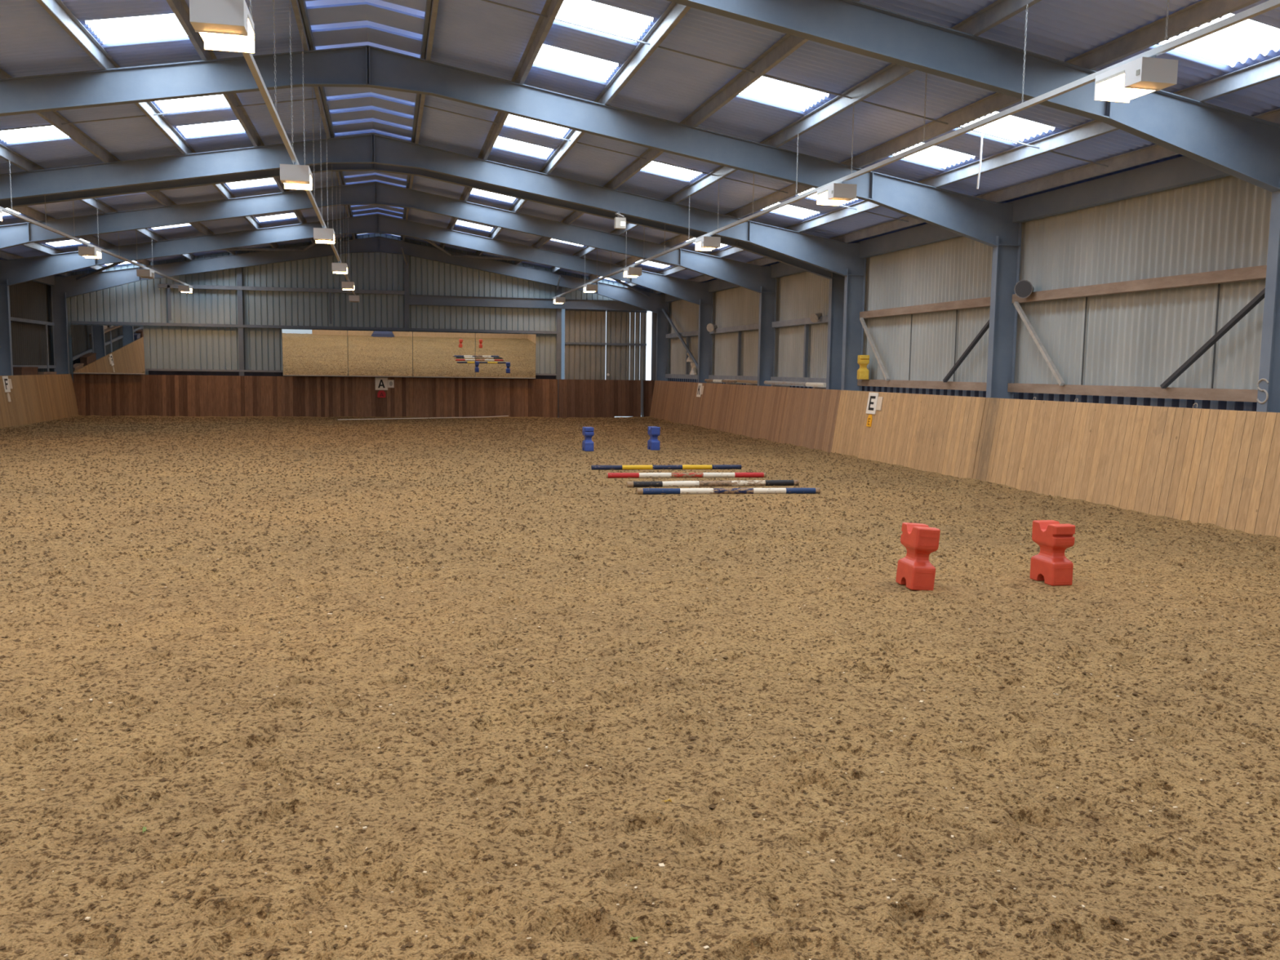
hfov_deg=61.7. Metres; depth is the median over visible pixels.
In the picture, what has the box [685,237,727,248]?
window
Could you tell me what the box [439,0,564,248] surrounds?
roof purlin
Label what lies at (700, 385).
marker
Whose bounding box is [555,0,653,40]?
window
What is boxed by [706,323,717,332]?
speaker
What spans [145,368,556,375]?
beam
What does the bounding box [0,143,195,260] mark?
roof purlin
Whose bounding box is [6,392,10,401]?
tag
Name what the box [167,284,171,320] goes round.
beam
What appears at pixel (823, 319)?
beam
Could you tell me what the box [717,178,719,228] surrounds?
chain
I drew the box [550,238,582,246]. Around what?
window
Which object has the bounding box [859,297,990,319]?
beam
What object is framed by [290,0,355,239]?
roof purlin
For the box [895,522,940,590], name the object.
block
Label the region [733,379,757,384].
pole
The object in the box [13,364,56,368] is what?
beam
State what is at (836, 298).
frame
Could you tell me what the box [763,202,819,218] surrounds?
window
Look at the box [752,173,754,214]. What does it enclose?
chain
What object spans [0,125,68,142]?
window
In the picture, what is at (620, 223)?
light
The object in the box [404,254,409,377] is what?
column
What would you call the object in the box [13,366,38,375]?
crate
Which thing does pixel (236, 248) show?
beam
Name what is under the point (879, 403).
board
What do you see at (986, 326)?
beam
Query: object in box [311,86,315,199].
chain
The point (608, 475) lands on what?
pole
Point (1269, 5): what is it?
lighting trunking
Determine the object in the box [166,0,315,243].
roof purlin
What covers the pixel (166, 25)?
window
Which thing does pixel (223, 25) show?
lamp
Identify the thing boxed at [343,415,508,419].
pole
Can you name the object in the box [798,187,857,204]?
window
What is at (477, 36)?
ceiling
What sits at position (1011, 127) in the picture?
window
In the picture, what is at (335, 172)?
chain
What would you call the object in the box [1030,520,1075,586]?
block
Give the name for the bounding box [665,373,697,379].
beam
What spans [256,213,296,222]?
window
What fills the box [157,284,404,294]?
beam
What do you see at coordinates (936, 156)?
window
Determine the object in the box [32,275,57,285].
beam
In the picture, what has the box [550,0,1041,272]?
roof purlin
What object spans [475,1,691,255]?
roof purlin
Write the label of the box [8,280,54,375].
wall
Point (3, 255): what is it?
roof purlin
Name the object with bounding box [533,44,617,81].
window
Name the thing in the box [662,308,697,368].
beam
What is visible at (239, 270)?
column
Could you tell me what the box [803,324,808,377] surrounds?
beam
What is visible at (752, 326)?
beam
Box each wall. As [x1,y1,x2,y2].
[0,373,78,427]
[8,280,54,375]
[57,233,662,417]
[649,380,1279,537]
[667,175,1271,411]
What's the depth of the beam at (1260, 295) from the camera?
13.67 m
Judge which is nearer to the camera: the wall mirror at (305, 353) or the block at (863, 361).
the block at (863, 361)
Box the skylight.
[298,0,431,239]
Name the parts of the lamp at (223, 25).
chain, arena lamp, lighting trunking, arena lamp, arena lamp, arena lamp, arena lamp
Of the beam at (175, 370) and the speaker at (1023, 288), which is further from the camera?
the beam at (175, 370)
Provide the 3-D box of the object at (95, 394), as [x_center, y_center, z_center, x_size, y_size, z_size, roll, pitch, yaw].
[-11.174,-2.948,38.380,16.610,1.484,0.154,-1,6,-13]
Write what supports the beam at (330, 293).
attached to the beam at (159, 286)
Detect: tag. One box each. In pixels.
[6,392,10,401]
[377,390,386,397]
[866,414,872,426]
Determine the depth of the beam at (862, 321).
23.21 m
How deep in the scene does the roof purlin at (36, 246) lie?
29.98 m
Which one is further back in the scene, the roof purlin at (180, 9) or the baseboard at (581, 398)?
the baseboard at (581, 398)
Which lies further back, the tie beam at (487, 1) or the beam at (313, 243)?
the beam at (313, 243)
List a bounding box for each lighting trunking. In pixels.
[0,159,193,293]
[552,0,1279,303]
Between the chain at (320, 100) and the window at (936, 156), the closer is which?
the window at (936, 156)
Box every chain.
[272,0,276,109]
[288,0,293,150]
[301,29,305,164]
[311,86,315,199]
[319,100,322,216]
[325,125,328,228]
[331,164,333,227]
[335,172,337,252]
[339,179,341,260]
[345,204,346,262]
[347,213,349,278]
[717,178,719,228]
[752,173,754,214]
[795,133,798,196]
[850,102,854,173]
[923,72,927,142]
[1022,4,1027,101]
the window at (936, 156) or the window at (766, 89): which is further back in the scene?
the window at (936, 156)
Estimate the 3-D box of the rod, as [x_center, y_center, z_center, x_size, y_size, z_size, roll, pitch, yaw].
[4.638,-4.359,14.632,0.062,0.764,0.028,-1,6,-13]
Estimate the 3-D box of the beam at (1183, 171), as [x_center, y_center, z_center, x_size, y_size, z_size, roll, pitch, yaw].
[5.598,-4.854,21.263,0.160,0.360,40.840,-1,6,-13]
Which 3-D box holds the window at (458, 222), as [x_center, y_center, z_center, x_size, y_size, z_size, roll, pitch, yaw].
[-5.080,-7.754,32.584,1.180,0.253,1.000,-1,6,-13]
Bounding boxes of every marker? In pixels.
[1,376,10,392]
[375,377,387,390]
[696,382,702,396]
[866,392,879,414]
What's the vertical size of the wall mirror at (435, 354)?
1.629 m
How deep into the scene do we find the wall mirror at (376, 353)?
38.39 m
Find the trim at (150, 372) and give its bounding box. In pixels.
[148,370,555,379]
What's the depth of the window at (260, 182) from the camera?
25.52 m
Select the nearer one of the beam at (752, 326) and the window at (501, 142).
the window at (501, 142)
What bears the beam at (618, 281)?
attached to the frame at (15, 271)
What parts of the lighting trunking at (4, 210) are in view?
arena lamp, chain, arena lamp, arena lamp, arena lamp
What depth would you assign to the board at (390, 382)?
38.83 m
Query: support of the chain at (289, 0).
hanging from the roof purlin at (295, 3)
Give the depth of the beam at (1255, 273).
14.86 m
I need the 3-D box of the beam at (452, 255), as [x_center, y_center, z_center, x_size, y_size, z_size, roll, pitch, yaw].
[-4.261,-7.471,36.320,6.670,0.748,0.090,6,8,41]
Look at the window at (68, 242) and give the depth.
30.11 m
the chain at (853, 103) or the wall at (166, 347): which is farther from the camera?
the wall at (166, 347)
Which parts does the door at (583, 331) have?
rail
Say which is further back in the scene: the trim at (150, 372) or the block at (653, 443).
the trim at (150, 372)
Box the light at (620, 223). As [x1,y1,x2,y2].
[613,211,626,229]
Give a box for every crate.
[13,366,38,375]
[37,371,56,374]
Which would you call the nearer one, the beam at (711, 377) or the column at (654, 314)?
the beam at (711, 377)
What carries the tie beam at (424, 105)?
attached to the roof purlin at (434, 3)
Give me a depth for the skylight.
17.11 m
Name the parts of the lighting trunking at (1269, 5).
arena lamp, arena lamp, arena lamp, arena lamp, arena lamp, arena lamp, chain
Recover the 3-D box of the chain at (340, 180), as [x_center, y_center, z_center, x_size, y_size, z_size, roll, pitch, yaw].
[-7.200,-6.209,25.769,0.015,1.982,0.015,4,7,32]
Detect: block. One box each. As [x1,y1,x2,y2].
[582,426,594,451]
[647,426,660,450]
[857,355,869,379]
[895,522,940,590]
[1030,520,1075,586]
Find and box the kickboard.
[643,380,654,417]
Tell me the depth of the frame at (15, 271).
32.34 m
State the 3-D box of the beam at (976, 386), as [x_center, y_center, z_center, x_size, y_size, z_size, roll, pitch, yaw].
[5.670,-1.894,21.310,0.160,0.150,6.010,-1,6,-13]
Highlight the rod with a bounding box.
[976,131,982,189]
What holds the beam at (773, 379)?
attached to the frame at (836, 298)
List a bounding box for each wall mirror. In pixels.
[71,324,145,373]
[281,328,347,376]
[347,330,413,377]
[413,331,475,377]
[475,333,536,378]
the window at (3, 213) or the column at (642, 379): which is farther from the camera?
the column at (642, 379)
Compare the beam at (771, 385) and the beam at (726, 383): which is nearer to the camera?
the beam at (771, 385)
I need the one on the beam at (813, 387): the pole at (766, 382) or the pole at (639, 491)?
the pole at (766, 382)
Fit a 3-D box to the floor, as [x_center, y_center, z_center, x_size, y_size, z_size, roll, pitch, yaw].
[-4.655,-0.152,18.854,20.236,0.169,41.665,-1,6,-13]
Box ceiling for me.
[0,0,1279,289]
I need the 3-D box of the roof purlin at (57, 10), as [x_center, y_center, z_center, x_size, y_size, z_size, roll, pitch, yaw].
[-8.055,-6.041,17.884,0.120,0.176,40.790,-1,6,-13]
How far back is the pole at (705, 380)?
33.15 m
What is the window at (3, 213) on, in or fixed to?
attached to the ceiling
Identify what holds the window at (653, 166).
attached to the ceiling
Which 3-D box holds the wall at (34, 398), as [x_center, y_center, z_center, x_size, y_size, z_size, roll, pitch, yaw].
[-14.563,-0.775,16.794,0.238,1.484,40.580,-1,6,-13]
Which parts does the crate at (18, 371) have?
lid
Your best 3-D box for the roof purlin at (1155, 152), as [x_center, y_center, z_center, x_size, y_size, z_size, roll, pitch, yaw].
[5.159,-5.061,21.112,0.120,0.176,40.790,-1,6,-13]
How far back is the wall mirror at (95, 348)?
36.37 m
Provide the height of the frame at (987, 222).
6.400 m
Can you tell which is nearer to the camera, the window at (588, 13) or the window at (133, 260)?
the window at (588, 13)
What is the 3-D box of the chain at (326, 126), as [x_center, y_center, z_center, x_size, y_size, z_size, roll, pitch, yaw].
[-5.850,-5.605,20.063,0.015,1.982,0.015,4,7,32]
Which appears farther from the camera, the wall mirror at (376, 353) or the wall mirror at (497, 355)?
the wall mirror at (497, 355)
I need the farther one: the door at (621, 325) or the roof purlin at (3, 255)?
the door at (621, 325)
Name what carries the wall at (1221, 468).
on the floor
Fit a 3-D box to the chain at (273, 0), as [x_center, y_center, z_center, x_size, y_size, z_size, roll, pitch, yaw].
[-3.602,-4.598,10.552,0.015,1.982,0.015,4,7,32]
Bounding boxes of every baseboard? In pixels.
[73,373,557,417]
[558,379,614,417]
[614,379,640,417]
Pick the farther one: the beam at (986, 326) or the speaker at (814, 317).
the speaker at (814, 317)
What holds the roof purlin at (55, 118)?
attached to the frame
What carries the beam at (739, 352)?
on the beam at (711, 377)
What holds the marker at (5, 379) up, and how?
attached to the wall at (34, 398)
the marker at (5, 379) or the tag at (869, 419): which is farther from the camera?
the marker at (5, 379)
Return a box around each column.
[236,267,244,375]
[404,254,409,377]
[555,286,561,417]
[641,378,643,417]
[650,311,656,380]
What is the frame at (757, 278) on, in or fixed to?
on the floor
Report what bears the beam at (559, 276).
attached to the frame at (64, 287)
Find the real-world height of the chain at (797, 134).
0.927 m
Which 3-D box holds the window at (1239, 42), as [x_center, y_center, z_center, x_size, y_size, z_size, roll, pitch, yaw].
[5.880,-4.401,10.738,0.960,0.215,1.000,-1,6,-13]
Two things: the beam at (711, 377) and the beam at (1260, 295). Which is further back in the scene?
the beam at (711, 377)
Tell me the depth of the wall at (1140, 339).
16.83 m
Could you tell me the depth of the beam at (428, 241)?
36.71 m
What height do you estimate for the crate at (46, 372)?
1.500 m
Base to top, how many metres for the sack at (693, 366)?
0.420 m
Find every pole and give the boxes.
[343,415,508,419]
[591,464,741,470]
[605,472,766,478]
[626,480,799,487]
[636,488,820,494]
[704,378,737,382]
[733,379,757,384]
[764,380,826,387]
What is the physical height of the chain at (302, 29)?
1.982 m
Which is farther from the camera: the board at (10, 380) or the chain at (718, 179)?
the board at (10, 380)
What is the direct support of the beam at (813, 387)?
attached to the wall at (1221, 468)
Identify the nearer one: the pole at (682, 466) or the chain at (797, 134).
the chain at (797, 134)
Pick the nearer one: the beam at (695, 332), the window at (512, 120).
the window at (512, 120)
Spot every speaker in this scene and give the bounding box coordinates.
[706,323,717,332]
[809,312,822,323]
[1013,280,1033,297]
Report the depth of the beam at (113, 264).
34.38 m
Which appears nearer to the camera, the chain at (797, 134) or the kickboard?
the chain at (797, 134)
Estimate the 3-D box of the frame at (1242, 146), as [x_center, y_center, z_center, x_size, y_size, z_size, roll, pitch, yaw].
[-2.612,-2.458,10.072,21.276,6.400,0.150,-1,6,-13]
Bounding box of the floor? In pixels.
[0,414,1279,959]
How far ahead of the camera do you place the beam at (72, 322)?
37.99 m
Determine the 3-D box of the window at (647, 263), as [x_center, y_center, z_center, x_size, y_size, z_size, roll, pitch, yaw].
[0.387,-6.862,33.971,0.960,0.215,1.000,-1,6,-13]
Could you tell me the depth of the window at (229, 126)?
19.67 m
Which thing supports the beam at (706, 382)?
attached to the wall at (1221, 468)
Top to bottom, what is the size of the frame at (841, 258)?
6.400 m
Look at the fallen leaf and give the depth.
3.46 m
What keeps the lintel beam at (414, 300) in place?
attached to the column at (558, 336)
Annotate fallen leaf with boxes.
[630,936,639,942]
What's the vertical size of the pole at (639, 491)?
0.095 m
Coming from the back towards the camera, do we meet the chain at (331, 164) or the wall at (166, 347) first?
the wall at (166, 347)
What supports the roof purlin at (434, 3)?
attached to the frame
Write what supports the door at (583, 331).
hanging from the beam
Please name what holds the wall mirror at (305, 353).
attached to the frame at (64, 287)
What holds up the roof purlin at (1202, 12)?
attached to the frame
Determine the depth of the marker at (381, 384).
38.74 m
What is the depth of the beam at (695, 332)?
38.18 m
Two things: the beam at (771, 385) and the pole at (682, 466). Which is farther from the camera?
the beam at (771, 385)
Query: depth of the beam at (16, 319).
33.59 m
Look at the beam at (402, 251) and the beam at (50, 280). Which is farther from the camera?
the beam at (402, 251)
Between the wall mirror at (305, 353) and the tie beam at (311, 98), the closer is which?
the tie beam at (311, 98)
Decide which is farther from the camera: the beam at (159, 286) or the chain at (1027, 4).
the beam at (159, 286)
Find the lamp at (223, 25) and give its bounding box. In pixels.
[189,0,359,302]
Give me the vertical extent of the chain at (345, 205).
1.982 m
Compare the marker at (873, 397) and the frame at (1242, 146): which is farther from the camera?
the marker at (873, 397)
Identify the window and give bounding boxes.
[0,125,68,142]
[2,208,20,215]
[47,238,88,246]
[84,13,187,43]
[106,260,135,265]
[152,223,191,229]
[155,94,229,112]
[177,120,244,137]
[226,177,275,189]
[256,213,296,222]
[455,220,492,231]
[470,188,515,202]
[493,136,552,158]
[504,114,568,137]
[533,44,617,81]
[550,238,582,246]
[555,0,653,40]
[635,259,669,268]
[641,160,701,181]
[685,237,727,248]
[739,75,828,111]
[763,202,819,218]
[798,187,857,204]
[893,142,974,168]
[960,111,1054,142]
[1159,13,1279,66]
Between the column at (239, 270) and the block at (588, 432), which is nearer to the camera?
the block at (588, 432)
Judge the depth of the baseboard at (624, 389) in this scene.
40.87 m
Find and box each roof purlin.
[0,67,237,254]
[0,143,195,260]
[0,250,72,275]
[8,205,151,266]
[22,241,106,271]
[35,0,278,248]
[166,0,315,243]
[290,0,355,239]
[402,0,439,241]
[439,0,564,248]
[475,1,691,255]
[513,0,860,264]
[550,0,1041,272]
[586,0,1261,279]
[624,55,1279,288]
[653,108,1279,293]
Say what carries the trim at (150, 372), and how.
attached to the wall at (166, 347)
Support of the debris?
on the floor
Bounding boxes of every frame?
[0,44,1022,399]
[0,133,866,391]
[0,163,844,390]
[0,181,777,386]
[0,213,713,382]
[50,235,668,381]
[666,0,1279,413]
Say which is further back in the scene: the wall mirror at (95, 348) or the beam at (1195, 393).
the wall mirror at (95, 348)
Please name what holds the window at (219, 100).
attached to the ceiling
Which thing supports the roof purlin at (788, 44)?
attached to the frame
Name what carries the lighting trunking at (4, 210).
hanging from the roof purlin at (6, 153)
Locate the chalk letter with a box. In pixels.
[1256,378,1269,404]
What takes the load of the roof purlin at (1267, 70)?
attached to the frame
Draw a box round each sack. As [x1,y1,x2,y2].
[686,352,692,361]
[689,362,696,374]
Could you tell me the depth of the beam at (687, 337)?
38.18 m
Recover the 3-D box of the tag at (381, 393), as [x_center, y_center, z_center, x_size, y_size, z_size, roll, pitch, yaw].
[-9.341,-3.106,38.768,0.290,0.250,0.034,-1,6,-13]
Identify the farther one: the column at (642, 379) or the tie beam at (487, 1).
the column at (642, 379)
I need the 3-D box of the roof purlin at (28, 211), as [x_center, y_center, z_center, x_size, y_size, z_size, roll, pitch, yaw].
[-12.103,-5.295,17.005,0.120,0.176,40.790,-1,6,-13]
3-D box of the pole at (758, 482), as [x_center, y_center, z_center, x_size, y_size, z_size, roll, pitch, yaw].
[1.171,0.058,16.987,2.820,0.097,0.097,-1,6,-12]
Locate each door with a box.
[561,308,606,379]
[605,310,647,415]
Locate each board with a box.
[8,378,12,388]
[387,379,394,387]
[875,396,883,410]
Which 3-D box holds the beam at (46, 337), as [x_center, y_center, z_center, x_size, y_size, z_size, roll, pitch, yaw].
[-19.378,-3.570,35.121,0.040,3.050,0.060,-1,6,-13]
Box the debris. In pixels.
[0,415,1279,959]
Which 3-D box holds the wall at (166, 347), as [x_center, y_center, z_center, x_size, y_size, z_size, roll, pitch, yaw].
[-9.386,-5.564,38.758,21.600,6.637,0.035,-1,6,-13]
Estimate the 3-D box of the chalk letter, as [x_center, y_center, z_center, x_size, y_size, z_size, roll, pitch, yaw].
[7.296,-1.042,12.565,0.024,0.296,0.174,-1,6,-13]
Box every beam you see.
[0,97,316,130]
[10,316,54,325]
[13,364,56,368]
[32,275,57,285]
[45,324,48,371]
[71,320,556,333]
[75,262,123,280]
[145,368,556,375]
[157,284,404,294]
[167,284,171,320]
[220,247,303,251]
[302,241,317,251]
[328,292,331,324]
[400,247,407,265]
[408,294,648,311]
[423,105,908,222]
[423,239,451,256]
[451,253,529,262]
[481,0,1108,167]
[556,274,560,289]
[611,278,649,297]
[662,155,1230,302]
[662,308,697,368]
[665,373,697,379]
[666,330,698,337]
[685,336,688,374]
[706,382,722,383]
[708,374,757,380]
[709,323,776,333]
[725,382,742,384]
[737,331,741,375]
[770,377,826,382]
[771,385,790,386]
[772,315,828,327]
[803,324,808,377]
[813,386,826,389]
[857,379,986,391]
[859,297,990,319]
[859,317,888,380]
[942,320,989,382]
[1007,382,1257,402]
[1011,265,1266,303]
[1013,301,1064,385]
[1160,288,1265,388]
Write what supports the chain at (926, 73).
hanging from the roof purlin at (1000, 11)
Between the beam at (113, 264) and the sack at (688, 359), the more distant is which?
the sack at (688, 359)
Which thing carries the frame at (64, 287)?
on the floor
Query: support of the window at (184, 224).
attached to the ceiling
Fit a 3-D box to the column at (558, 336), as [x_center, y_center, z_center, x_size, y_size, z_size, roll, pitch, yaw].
[-3.045,-4.805,40.226,0.170,4.893,0.164,-1,6,-13]
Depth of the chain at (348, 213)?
31.49 m

